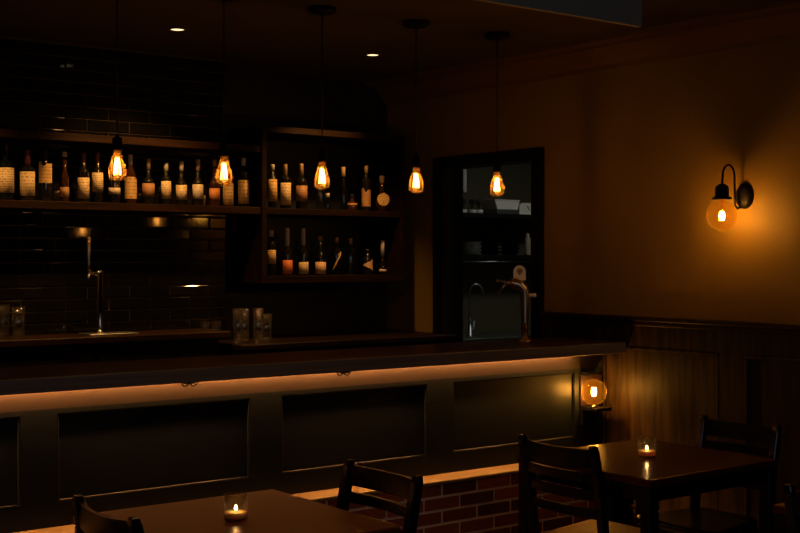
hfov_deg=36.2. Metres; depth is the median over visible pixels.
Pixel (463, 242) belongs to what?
plate
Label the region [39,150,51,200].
bottle
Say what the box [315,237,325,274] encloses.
bottle
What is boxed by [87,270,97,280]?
faucet
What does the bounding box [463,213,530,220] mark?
shelf
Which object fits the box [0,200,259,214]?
wall shelf
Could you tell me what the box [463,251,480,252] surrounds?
plate
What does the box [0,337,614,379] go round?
countertop
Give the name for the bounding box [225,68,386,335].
wall
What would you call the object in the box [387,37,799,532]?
wall
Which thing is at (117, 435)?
bar counter
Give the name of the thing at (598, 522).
chair
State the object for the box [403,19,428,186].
pendant lamp
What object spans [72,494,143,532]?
chair
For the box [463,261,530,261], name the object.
rail
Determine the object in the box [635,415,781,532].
chair
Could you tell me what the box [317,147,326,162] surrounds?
socket
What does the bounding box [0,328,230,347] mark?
countertop
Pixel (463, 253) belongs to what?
plate
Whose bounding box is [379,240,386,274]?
bottle
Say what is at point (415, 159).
socket
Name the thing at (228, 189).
bottle
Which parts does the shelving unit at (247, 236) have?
panel, panel, panel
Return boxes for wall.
[0,36,225,339]
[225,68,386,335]
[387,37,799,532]
[463,163,530,333]
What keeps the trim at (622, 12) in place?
attached to the ceiling
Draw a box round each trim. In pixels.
[226,329,407,339]
[365,0,799,105]
[433,147,543,337]
[443,159,531,342]
[477,0,641,26]
[539,311,799,334]
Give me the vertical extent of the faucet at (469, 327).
0.408 m
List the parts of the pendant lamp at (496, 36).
cord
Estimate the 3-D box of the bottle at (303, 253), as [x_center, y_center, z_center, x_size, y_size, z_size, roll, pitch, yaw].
[-0.546,-0.082,6.917,0.057,0.264,0.057,0,1,-37]
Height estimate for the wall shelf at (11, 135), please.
0.040 m
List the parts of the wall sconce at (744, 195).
arm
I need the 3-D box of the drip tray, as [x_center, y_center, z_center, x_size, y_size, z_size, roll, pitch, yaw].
[-1.455,0.334,6.101,0.260,0.008,0.150,0,1,-37]
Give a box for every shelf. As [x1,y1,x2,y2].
[0,129,259,154]
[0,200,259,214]
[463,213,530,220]
[463,255,530,259]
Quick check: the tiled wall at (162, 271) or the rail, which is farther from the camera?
the rail
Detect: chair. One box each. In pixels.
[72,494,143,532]
[336,459,422,532]
[518,434,659,532]
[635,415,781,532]
[773,503,787,532]
[783,484,799,532]
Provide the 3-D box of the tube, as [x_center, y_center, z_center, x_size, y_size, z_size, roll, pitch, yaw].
[0.474,-0.668,9.559,0.044,0.178,0.122,0,1,-37]
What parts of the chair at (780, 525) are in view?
leg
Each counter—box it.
[0,328,230,366]
[0,337,625,532]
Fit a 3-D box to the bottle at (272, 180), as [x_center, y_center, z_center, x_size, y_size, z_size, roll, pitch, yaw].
[-0.708,-0.444,6.791,0.051,0.246,0.051,0,1,-37]
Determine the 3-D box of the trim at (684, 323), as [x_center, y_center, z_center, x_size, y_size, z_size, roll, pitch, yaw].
[2.863,0.284,3.778,0.048,0.047,6.965,0,1,-37]
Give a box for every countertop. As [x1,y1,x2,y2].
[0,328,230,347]
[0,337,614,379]
[463,330,530,341]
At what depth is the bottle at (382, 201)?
7.22 m
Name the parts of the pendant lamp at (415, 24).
cord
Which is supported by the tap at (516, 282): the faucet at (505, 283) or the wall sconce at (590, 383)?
the faucet at (505, 283)
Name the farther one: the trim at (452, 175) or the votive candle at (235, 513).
the trim at (452, 175)
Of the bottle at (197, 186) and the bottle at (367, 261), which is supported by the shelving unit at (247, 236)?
the bottle at (367, 261)
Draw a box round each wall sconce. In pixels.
[579,372,611,424]
[712,164,753,220]
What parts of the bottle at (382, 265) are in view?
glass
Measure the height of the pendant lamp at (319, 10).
0.788 m
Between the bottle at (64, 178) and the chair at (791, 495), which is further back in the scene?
the bottle at (64, 178)
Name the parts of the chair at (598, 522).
post, rail, post, seat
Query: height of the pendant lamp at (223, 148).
0.788 m
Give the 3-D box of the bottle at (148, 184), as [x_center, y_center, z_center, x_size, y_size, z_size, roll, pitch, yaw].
[-1.304,-0.439,6.340,0.065,0.236,0.065,0,1,-37]
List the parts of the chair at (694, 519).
seat, post, seat frame, rail, post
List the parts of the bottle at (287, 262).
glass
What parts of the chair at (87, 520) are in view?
post, rail, post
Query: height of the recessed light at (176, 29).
0.005 m
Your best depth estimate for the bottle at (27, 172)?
5.93 m
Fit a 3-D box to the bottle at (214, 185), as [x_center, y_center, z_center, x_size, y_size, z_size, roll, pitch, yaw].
[-0.998,-0.448,6.572,0.058,0.250,0.058,0,1,-37]
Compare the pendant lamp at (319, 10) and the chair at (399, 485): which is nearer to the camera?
the chair at (399, 485)
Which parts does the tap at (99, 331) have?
handle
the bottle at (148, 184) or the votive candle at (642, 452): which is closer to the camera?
the votive candle at (642, 452)
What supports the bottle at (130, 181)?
on the wall shelf at (4, 204)
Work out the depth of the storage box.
9.62 m
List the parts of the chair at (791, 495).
rail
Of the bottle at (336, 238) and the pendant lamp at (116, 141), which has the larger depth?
the bottle at (336, 238)
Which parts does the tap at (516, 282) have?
lever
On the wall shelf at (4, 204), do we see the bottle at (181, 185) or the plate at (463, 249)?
the bottle at (181, 185)
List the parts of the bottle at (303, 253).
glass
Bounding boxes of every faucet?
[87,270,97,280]
[466,283,483,336]
[498,280,510,293]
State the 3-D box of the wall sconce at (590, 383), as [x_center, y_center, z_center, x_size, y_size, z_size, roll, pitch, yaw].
[0.981,0.660,6.080,0.192,0.262,0.144,0,1,-37]
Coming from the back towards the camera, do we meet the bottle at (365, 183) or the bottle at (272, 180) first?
the bottle at (365, 183)
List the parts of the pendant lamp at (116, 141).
cord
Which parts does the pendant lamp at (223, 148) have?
cord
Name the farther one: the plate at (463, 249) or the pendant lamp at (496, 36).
the plate at (463, 249)
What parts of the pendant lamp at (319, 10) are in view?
cord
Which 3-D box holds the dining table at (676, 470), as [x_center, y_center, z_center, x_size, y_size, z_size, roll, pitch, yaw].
[0.927,1.092,4.607,0.710,0.750,0.665,0,1,-37]
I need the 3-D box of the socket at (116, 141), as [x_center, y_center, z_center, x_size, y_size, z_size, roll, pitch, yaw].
[-1.096,-0.482,4.740,0.041,0.065,0.041,0,1,-37]
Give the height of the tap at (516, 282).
0.382 m
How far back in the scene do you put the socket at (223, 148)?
5.01 m
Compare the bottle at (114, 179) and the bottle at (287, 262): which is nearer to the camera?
the bottle at (114, 179)
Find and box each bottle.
[0,143,13,199]
[20,150,34,200]
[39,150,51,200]
[60,152,68,201]
[77,153,89,201]
[92,153,102,202]
[108,151,119,202]
[124,155,136,202]
[142,159,154,203]
[161,163,170,203]
[176,161,186,204]
[192,160,203,204]
[209,160,219,205]
[223,160,233,205]
[238,158,248,206]
[267,230,275,275]
[268,164,276,207]
[280,164,290,207]
[282,228,292,275]
[296,164,306,208]
[299,228,308,274]
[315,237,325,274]
[332,237,341,269]
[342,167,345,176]
[347,194,356,209]
[361,166,370,210]
[362,249,372,274]
[375,176,389,210]
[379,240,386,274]
[525,233,530,254]
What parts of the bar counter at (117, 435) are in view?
panel, panel, panel, panel, post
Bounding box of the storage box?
[516,203,530,214]
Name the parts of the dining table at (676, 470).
leg, leg, leg, leg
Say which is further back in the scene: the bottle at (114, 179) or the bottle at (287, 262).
the bottle at (287, 262)
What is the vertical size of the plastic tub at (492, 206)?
0.110 m
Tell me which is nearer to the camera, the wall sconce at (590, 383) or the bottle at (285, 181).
the wall sconce at (590, 383)
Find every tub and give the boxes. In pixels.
[479,199,519,213]
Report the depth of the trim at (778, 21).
6.08 m
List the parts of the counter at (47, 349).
door, door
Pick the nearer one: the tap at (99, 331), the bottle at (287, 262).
the tap at (99, 331)
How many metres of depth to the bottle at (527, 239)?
9.70 m
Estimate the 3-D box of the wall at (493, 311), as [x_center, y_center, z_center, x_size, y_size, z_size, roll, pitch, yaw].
[0.529,0.138,9.745,3.194,2.585,0.100,0,1,-37]
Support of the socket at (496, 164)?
attached to the pendant lamp at (496, 36)
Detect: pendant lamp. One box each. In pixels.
[112,0,122,173]
[214,0,234,178]
[308,5,335,182]
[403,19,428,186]
[484,31,509,190]
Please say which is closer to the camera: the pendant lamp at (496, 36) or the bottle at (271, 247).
the pendant lamp at (496, 36)
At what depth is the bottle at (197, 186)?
6.49 m
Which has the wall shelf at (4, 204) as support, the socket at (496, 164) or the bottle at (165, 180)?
the bottle at (165, 180)
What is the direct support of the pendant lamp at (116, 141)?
hanging from the ceiling
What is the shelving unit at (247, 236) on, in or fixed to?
attached to the wall at (252, 98)
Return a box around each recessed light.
[168,27,186,31]
[364,53,380,56]
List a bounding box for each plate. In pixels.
[463,242,480,243]
[463,244,479,245]
[463,246,479,247]
[463,249,480,250]
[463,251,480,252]
[463,253,480,254]
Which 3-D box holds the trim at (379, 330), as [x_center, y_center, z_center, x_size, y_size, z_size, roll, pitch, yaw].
[-0.511,0.923,7.218,1.280,1.050,0.265,0,1,-37]
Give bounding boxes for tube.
[463,169,466,191]
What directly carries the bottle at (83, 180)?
on the wall shelf at (4, 204)
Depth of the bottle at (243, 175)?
6.65 m
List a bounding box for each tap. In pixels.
[78,237,138,335]
[496,265,535,341]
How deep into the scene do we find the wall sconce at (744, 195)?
5.50 m
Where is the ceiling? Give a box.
[0,0,785,82]
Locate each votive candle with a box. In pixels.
[224,493,247,520]
[638,436,655,457]
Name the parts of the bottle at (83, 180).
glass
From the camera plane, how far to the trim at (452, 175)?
7.26 m
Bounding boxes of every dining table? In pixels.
[73,489,400,532]
[517,438,777,532]
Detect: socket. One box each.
[112,134,122,150]
[219,141,228,156]
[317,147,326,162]
[412,153,419,167]
[493,159,500,171]
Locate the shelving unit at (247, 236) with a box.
[226,125,404,282]
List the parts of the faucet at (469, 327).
spout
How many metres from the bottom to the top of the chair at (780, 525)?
0.750 m
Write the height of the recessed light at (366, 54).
0.005 m
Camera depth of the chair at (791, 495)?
3.54 m
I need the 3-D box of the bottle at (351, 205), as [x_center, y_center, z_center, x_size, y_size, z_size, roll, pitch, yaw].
[-0.279,-0.371,7.117,0.061,0.096,0.060,0,1,-37]
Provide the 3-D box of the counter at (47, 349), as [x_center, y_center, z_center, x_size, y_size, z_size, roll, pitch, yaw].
[-2.854,0.905,5.067,4.717,1.118,0.325,0,1,-37]
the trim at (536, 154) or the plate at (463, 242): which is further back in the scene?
the plate at (463, 242)
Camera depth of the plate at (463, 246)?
9.35 m
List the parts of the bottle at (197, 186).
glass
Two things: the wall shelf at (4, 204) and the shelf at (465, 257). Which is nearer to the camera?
the wall shelf at (4, 204)
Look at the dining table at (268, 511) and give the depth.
3.53 m
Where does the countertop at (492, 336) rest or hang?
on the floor
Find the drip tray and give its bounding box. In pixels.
[78,331,138,335]
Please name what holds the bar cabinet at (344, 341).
on the floor
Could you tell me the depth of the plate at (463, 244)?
9.35 m
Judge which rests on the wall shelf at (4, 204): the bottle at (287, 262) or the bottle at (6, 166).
the bottle at (6, 166)
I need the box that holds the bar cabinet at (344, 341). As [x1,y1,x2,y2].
[218,331,456,354]
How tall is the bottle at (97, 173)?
0.254 m
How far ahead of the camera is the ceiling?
5.76 m
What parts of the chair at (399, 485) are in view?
post, rail, post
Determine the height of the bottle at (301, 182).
0.258 m

